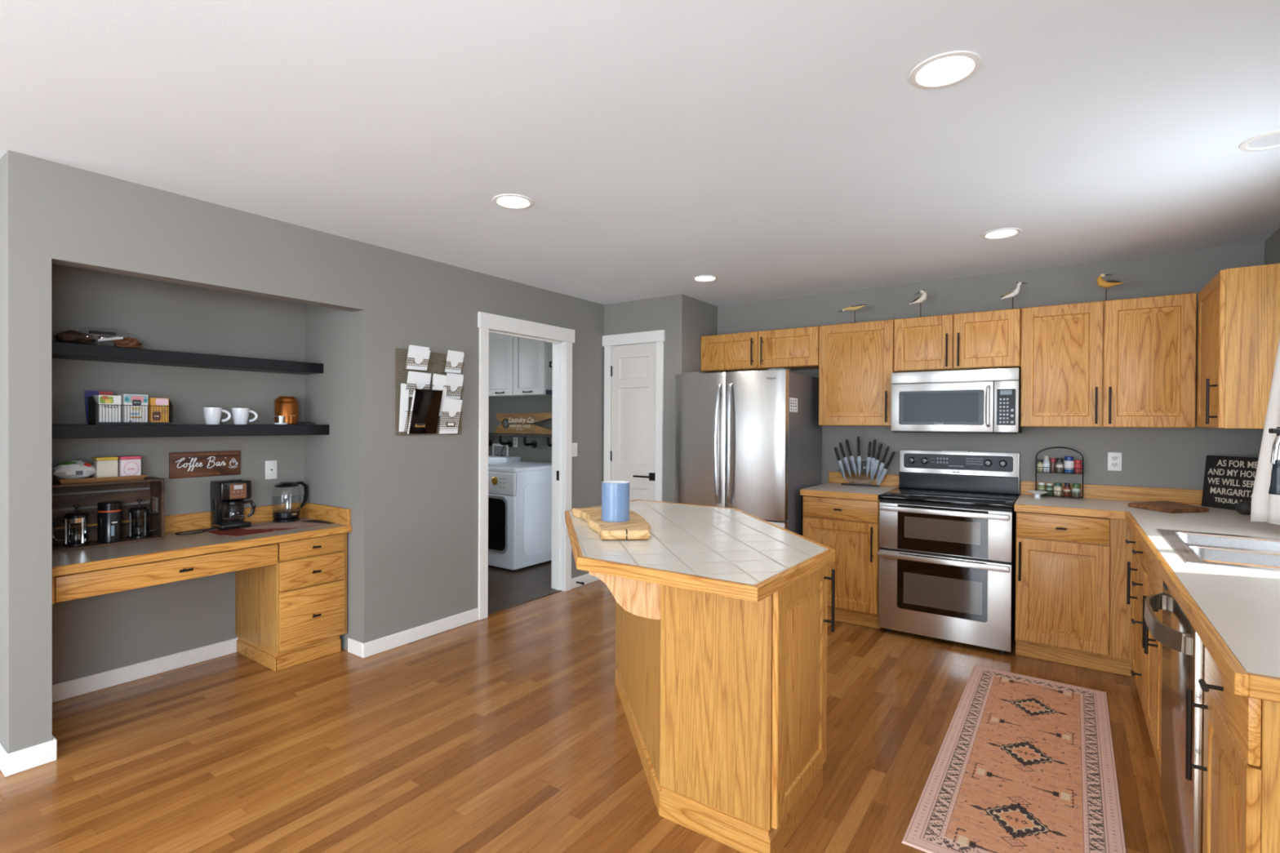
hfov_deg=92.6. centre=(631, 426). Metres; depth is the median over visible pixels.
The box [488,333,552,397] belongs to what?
laundry cabinet
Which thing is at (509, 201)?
recessed light
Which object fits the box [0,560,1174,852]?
floor
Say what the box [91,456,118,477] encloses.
tin
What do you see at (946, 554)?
range
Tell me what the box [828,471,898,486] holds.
backsplash
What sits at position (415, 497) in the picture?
wall
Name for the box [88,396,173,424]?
wire basket
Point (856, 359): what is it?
upper cabinet
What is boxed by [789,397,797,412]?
paper note
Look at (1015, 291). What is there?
carving
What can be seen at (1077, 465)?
spice jar
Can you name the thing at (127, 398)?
print
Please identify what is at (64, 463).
print
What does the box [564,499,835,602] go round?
island countertop
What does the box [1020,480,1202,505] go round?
backsplash
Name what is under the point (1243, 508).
ball
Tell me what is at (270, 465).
wall plate
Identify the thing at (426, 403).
magazine
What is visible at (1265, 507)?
curtain
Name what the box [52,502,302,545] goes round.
backsplash
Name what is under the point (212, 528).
power cord
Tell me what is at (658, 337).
trim
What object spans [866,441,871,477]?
kitchen knife
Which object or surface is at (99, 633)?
wall niche
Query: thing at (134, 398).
print
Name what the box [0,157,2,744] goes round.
wall
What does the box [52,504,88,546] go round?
press
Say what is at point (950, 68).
recessed light
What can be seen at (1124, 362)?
upper cabinet
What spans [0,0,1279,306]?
ceiling
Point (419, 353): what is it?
paper stack
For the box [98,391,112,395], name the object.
print
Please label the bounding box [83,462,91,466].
print
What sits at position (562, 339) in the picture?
trim
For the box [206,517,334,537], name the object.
drying mat
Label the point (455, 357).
paper stack
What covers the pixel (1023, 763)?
runner rug
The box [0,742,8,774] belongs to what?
baseboard
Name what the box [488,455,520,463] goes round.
washing machine
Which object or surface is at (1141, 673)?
base cabinet
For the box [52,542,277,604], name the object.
drawer
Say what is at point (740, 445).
refrigerator
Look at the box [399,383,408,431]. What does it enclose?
paper stack
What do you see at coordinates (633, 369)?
door
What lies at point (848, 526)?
base cabinet
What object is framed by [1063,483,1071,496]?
spice jar
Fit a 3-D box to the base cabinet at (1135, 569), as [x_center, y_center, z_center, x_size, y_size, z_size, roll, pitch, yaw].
[2.792,0.943,2.950,0.657,0.870,0.440,1,0,35]
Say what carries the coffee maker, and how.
on the drying mat at (303, 522)
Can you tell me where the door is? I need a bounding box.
[610,342,655,501]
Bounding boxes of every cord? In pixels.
[174,527,214,534]
[297,422,315,424]
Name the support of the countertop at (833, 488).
on the base cabinet at (848, 526)
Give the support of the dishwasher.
on the floor
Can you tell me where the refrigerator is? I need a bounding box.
[674,368,821,535]
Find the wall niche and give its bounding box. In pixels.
[51,263,354,684]
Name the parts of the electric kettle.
lid, handle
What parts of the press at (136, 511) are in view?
lid, frame, handle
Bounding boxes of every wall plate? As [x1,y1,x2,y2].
[265,460,276,479]
[513,436,517,447]
[572,442,577,457]
[1107,452,1121,471]
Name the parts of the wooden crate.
panel, panel, panel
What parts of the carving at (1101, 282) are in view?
leg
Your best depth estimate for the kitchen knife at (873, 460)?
4.60 m
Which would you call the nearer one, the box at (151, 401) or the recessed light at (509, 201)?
the recessed light at (509, 201)
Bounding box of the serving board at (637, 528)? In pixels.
[571,508,651,540]
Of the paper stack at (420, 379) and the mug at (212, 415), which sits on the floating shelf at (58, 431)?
the mug at (212, 415)
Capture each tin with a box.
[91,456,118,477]
[115,455,141,476]
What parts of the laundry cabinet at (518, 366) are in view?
door, door, trim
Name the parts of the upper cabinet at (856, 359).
handle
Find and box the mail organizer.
[395,348,464,435]
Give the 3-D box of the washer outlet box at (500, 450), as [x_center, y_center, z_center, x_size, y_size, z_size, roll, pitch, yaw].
[-1.524,0.290,7.055,0.283,0.223,0.056,1,0,35]
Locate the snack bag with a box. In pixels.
[51,460,96,479]
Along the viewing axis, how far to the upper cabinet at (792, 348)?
4.89 m
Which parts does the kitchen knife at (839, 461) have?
handle, blade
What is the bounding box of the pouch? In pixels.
[84,390,113,423]
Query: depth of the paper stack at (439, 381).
3.96 m
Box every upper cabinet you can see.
[700,325,819,373]
[818,319,897,426]
[893,308,1021,372]
[1020,293,1196,427]
[1196,263,1279,428]
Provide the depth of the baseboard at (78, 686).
3.29 m
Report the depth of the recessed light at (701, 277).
4.40 m
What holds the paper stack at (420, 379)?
in the mail organizer
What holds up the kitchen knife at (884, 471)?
in the knife block
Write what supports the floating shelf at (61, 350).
attached to the wall niche
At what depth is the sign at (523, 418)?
6.74 m
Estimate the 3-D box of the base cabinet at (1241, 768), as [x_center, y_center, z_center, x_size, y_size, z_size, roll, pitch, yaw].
[1.539,0.947,1.185,0.657,0.870,0.459,1,0,35]
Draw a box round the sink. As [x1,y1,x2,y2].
[1156,528,1279,573]
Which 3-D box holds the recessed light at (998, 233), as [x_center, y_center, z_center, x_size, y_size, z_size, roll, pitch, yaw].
[2.014,-1.050,3.338,0.190,0.006,0.190,1,0,35]
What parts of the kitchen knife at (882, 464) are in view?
blade, handle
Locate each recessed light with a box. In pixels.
[493,193,533,208]
[691,275,718,281]
[909,50,982,88]
[981,227,1022,239]
[1238,128,1279,151]
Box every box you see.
[93,395,121,422]
[117,394,147,422]
[147,397,168,422]
[492,443,508,456]
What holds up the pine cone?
on the floating shelf at (61, 350)
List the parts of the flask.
cup lid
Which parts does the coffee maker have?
water tank, warming plate, carafe lid, control panel, carafe handle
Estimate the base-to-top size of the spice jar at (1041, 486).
0.079 m
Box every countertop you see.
[52,502,351,576]
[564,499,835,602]
[800,471,898,501]
[1013,480,1279,702]
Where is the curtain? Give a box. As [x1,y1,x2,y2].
[1250,337,1279,524]
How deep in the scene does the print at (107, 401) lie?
2.97 m
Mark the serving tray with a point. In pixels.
(89, 479)
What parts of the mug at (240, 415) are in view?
handle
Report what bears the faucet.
on the countertop at (1234, 613)
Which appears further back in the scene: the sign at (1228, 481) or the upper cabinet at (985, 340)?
the upper cabinet at (985, 340)
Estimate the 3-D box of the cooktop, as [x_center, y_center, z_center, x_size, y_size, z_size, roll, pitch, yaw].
[2.110,0.467,4.070,0.757,0.029,0.622,1,0,35]
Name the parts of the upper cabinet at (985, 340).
door, handle, handle, door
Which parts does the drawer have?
knob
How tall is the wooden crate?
0.316 m
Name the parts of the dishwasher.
handle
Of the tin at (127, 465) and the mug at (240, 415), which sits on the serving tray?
the tin at (127, 465)
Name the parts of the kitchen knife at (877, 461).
blade, handle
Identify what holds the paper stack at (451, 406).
in the mail organizer
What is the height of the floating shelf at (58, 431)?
0.063 m
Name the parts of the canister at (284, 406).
lid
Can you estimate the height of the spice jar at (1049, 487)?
0.077 m
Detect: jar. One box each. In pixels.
[1036,459,1043,471]
[1037,482,1044,494]
[1042,455,1049,471]
[1045,483,1053,495]
[1050,457,1055,472]
[1053,482,1062,496]
[1055,457,1062,472]
[1063,456,1074,473]
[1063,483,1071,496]
[1071,483,1080,497]
[1074,459,1081,473]
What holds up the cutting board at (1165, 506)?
on the countertop at (1234, 613)
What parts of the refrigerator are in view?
door, handle, handle, door, freezer drawer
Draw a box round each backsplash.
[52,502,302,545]
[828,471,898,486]
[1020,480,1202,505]
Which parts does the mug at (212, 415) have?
handle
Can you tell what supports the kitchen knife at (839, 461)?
in the knife block
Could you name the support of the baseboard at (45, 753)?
attached to the wall at (415, 497)
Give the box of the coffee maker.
[209,479,256,530]
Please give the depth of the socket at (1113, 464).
3.84 m
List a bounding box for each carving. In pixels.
[839,304,866,323]
[909,288,927,317]
[1000,281,1026,309]
[1096,273,1123,301]
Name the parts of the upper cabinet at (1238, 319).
door, handle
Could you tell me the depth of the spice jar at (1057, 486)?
3.94 m
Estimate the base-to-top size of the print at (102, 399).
0.034 m
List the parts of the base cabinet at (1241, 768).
handle, knob, door, drawer, panel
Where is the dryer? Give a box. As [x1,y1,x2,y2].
[488,461,551,571]
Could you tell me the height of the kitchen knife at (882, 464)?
0.278 m
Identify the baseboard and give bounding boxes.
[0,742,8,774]
[4,573,599,777]
[52,637,363,702]
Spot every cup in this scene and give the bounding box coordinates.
[277,416,285,422]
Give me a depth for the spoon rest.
3.90 m
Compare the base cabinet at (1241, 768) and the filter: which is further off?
the filter
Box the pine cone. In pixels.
[111,337,142,348]
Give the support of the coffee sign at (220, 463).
attached to the wall niche
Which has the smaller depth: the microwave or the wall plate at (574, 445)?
the microwave
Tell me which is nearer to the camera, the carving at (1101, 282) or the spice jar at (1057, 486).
the carving at (1101, 282)
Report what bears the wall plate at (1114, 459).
attached to the wall at (1175, 458)
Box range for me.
[877,449,1019,653]
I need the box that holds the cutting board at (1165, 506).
[1128,500,1208,513]
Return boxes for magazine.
[407,388,443,434]
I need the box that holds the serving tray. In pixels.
[51,474,146,484]
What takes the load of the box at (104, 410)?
in the wire basket
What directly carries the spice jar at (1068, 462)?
in the spice rack
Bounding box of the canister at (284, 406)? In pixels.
[273,395,298,424]
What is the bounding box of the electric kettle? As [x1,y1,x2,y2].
[271,480,308,522]
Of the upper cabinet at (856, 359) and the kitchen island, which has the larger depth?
the upper cabinet at (856, 359)
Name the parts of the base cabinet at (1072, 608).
handle, knob, door, drawer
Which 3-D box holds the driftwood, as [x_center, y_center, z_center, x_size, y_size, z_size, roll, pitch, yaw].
[-2.697,-0.430,2.966,0.111,0.075,0.153,1,0,35]
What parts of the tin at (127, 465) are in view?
lid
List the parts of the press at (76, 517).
handle, lid, frame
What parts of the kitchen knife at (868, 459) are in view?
blade, handle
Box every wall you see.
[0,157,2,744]
[1,150,604,753]
[488,395,551,462]
[603,293,717,502]
[717,241,1264,495]
[1262,227,1279,435]
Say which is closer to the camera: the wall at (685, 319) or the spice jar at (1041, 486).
the spice jar at (1041, 486)
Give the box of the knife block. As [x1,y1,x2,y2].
[840,458,880,486]
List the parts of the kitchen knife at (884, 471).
blade, handle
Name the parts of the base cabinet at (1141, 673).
knob, knob, knob, knob, drawer, drawer, drawer, drawer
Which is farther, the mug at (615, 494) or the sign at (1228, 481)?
the sign at (1228, 481)
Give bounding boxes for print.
[58,462,76,465]
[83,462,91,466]
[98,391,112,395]
[99,396,113,403]
[105,399,111,403]
[123,462,138,475]
[124,395,147,403]
[131,395,143,402]
[131,407,141,410]
[132,400,141,404]
[152,411,160,420]
[155,398,168,405]
[162,408,167,413]
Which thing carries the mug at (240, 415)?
on the floating shelf at (58, 431)
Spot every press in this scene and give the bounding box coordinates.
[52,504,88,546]
[127,498,158,538]
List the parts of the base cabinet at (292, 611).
drawer, drawer, drawer, knob, knob, knob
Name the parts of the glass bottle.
rod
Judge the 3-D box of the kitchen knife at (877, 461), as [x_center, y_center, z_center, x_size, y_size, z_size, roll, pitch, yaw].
[1.840,0.265,4.591,0.073,0.280,0.029,0,0,30]
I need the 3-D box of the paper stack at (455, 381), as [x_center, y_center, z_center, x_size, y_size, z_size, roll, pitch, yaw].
[-1.181,-0.267,4.054,0.043,0.165,0.136,1,0,35]
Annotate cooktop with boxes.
[878,487,1019,508]
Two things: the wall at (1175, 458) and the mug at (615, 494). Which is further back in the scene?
the wall at (1175, 458)
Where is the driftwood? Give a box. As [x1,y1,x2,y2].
[53,329,95,344]
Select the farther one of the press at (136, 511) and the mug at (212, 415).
the mug at (212, 415)
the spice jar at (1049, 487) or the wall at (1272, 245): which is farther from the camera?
the spice jar at (1049, 487)
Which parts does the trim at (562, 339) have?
strike plate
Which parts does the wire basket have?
panel, panel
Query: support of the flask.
in the wooden crate
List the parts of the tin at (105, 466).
lid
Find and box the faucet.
[1268,426,1279,494]
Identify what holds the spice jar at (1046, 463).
in the spice rack
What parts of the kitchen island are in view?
door, handle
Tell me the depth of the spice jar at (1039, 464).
4.00 m
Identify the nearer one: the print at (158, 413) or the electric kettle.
the print at (158, 413)
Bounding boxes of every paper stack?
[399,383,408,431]
[405,344,430,370]
[406,371,431,396]
[431,373,447,416]
[439,398,462,433]
[444,350,464,373]
[446,373,463,399]
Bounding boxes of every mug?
[203,407,231,424]
[231,408,257,424]
[601,480,629,522]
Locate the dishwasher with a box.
[1144,580,1204,852]
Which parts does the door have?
handle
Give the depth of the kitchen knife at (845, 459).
4.71 m
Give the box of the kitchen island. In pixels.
[588,564,835,852]
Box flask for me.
[97,501,121,543]
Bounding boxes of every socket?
[1111,456,1118,460]
[1111,462,1118,466]
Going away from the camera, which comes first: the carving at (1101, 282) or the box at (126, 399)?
the box at (126, 399)
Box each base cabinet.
[235,533,346,671]
[802,495,880,628]
[1014,511,1133,676]
[1125,532,1140,687]
[1130,541,1149,720]
[1142,555,1279,775]
[1185,646,1279,852]
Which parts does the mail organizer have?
label plate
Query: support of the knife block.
on the countertop at (833, 488)
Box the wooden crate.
[51,476,164,553]
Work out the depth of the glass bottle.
3.02 m
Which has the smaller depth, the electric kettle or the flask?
the flask
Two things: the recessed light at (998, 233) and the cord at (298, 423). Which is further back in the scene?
the cord at (298, 423)
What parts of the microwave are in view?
door, handle, control panel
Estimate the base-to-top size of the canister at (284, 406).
0.172 m
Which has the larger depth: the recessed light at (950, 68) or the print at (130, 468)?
the print at (130, 468)
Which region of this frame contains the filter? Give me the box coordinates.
[272,415,288,424]
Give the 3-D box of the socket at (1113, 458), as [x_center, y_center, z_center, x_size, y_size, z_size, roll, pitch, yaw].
[3.034,0.200,3.845,0.033,0.029,0.004,1,0,35]
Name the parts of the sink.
bowl, bowl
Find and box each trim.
[477,311,574,620]
[602,329,665,502]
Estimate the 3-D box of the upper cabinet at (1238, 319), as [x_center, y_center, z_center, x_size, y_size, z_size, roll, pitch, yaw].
[3.071,-0.367,3.064,0.356,0.753,0.602,1,0,35]
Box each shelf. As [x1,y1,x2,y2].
[51,341,323,374]
[51,424,328,438]
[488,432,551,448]
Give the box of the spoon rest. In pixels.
[1026,490,1048,497]
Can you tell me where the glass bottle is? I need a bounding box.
[82,327,122,341]
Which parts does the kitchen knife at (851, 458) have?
handle, blade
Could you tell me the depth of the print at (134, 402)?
3.06 m
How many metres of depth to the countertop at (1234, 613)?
1.87 m
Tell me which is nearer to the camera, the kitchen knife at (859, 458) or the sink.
the sink
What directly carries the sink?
in the countertop at (1234, 613)
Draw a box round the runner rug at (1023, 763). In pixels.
[901,665,1126,852]
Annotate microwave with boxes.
[890,367,1022,434]
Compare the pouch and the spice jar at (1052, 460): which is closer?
the pouch
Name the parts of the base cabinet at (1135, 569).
knob, handle, door, drawer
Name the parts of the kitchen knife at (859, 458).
handle, blade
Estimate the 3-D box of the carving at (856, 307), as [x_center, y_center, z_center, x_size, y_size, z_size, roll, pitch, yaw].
[1.636,-0.828,4.551,0.214,0.137,0.050,1,0,35]
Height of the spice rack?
0.321 m
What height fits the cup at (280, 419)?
0.042 m
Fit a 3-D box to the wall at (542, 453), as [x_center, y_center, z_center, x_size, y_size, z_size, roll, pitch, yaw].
[-1.835,0.126,5.675,2.640,2.425,2.870,1,0,35]
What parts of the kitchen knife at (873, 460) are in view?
blade, handle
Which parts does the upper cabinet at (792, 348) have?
door, handle, handle, door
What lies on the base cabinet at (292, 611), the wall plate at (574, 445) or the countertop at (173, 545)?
the countertop at (173, 545)
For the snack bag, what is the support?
on the serving tray
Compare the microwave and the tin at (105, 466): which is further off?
the microwave
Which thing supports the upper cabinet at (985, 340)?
attached to the wall at (1175, 458)
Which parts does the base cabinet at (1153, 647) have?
handle, handle, door, drawer, door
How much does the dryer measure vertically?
0.955 m
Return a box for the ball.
[1235,500,1251,515]
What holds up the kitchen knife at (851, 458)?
in the knife block
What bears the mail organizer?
attached to the wall at (415, 497)
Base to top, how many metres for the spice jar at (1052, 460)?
0.092 m
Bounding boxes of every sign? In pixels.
[168,450,240,479]
[494,412,551,434]
[1201,455,1258,510]
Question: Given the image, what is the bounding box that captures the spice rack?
[1035,446,1083,497]
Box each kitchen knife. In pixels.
[834,447,845,480]
[839,442,851,477]
[845,439,857,476]
[857,436,861,476]
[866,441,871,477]
[870,439,875,479]
[871,443,882,479]
[875,446,888,483]
[877,451,894,484]
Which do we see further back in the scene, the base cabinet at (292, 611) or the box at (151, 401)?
the base cabinet at (292, 611)
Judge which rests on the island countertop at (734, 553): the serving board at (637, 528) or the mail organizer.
the serving board at (637, 528)
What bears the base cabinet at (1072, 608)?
on the floor
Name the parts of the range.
knob, knob, door glass, door glass, handle, handle, oven door, oven door, control panel, knob, leg, knob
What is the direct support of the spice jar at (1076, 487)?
in the spice rack
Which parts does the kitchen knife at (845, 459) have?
handle, blade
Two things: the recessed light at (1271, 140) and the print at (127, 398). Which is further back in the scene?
the print at (127, 398)
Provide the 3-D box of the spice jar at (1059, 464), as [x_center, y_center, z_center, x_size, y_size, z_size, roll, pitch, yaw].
[2.763,0.251,3.954,0.039,0.092,0.039,1,0,35]
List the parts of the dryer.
door glass, door, panel, control panel, panel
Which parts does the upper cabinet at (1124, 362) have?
door, handle, handle, door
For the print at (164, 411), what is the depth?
3.15 m
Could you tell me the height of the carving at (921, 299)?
0.201 m
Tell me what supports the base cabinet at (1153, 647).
on the floor

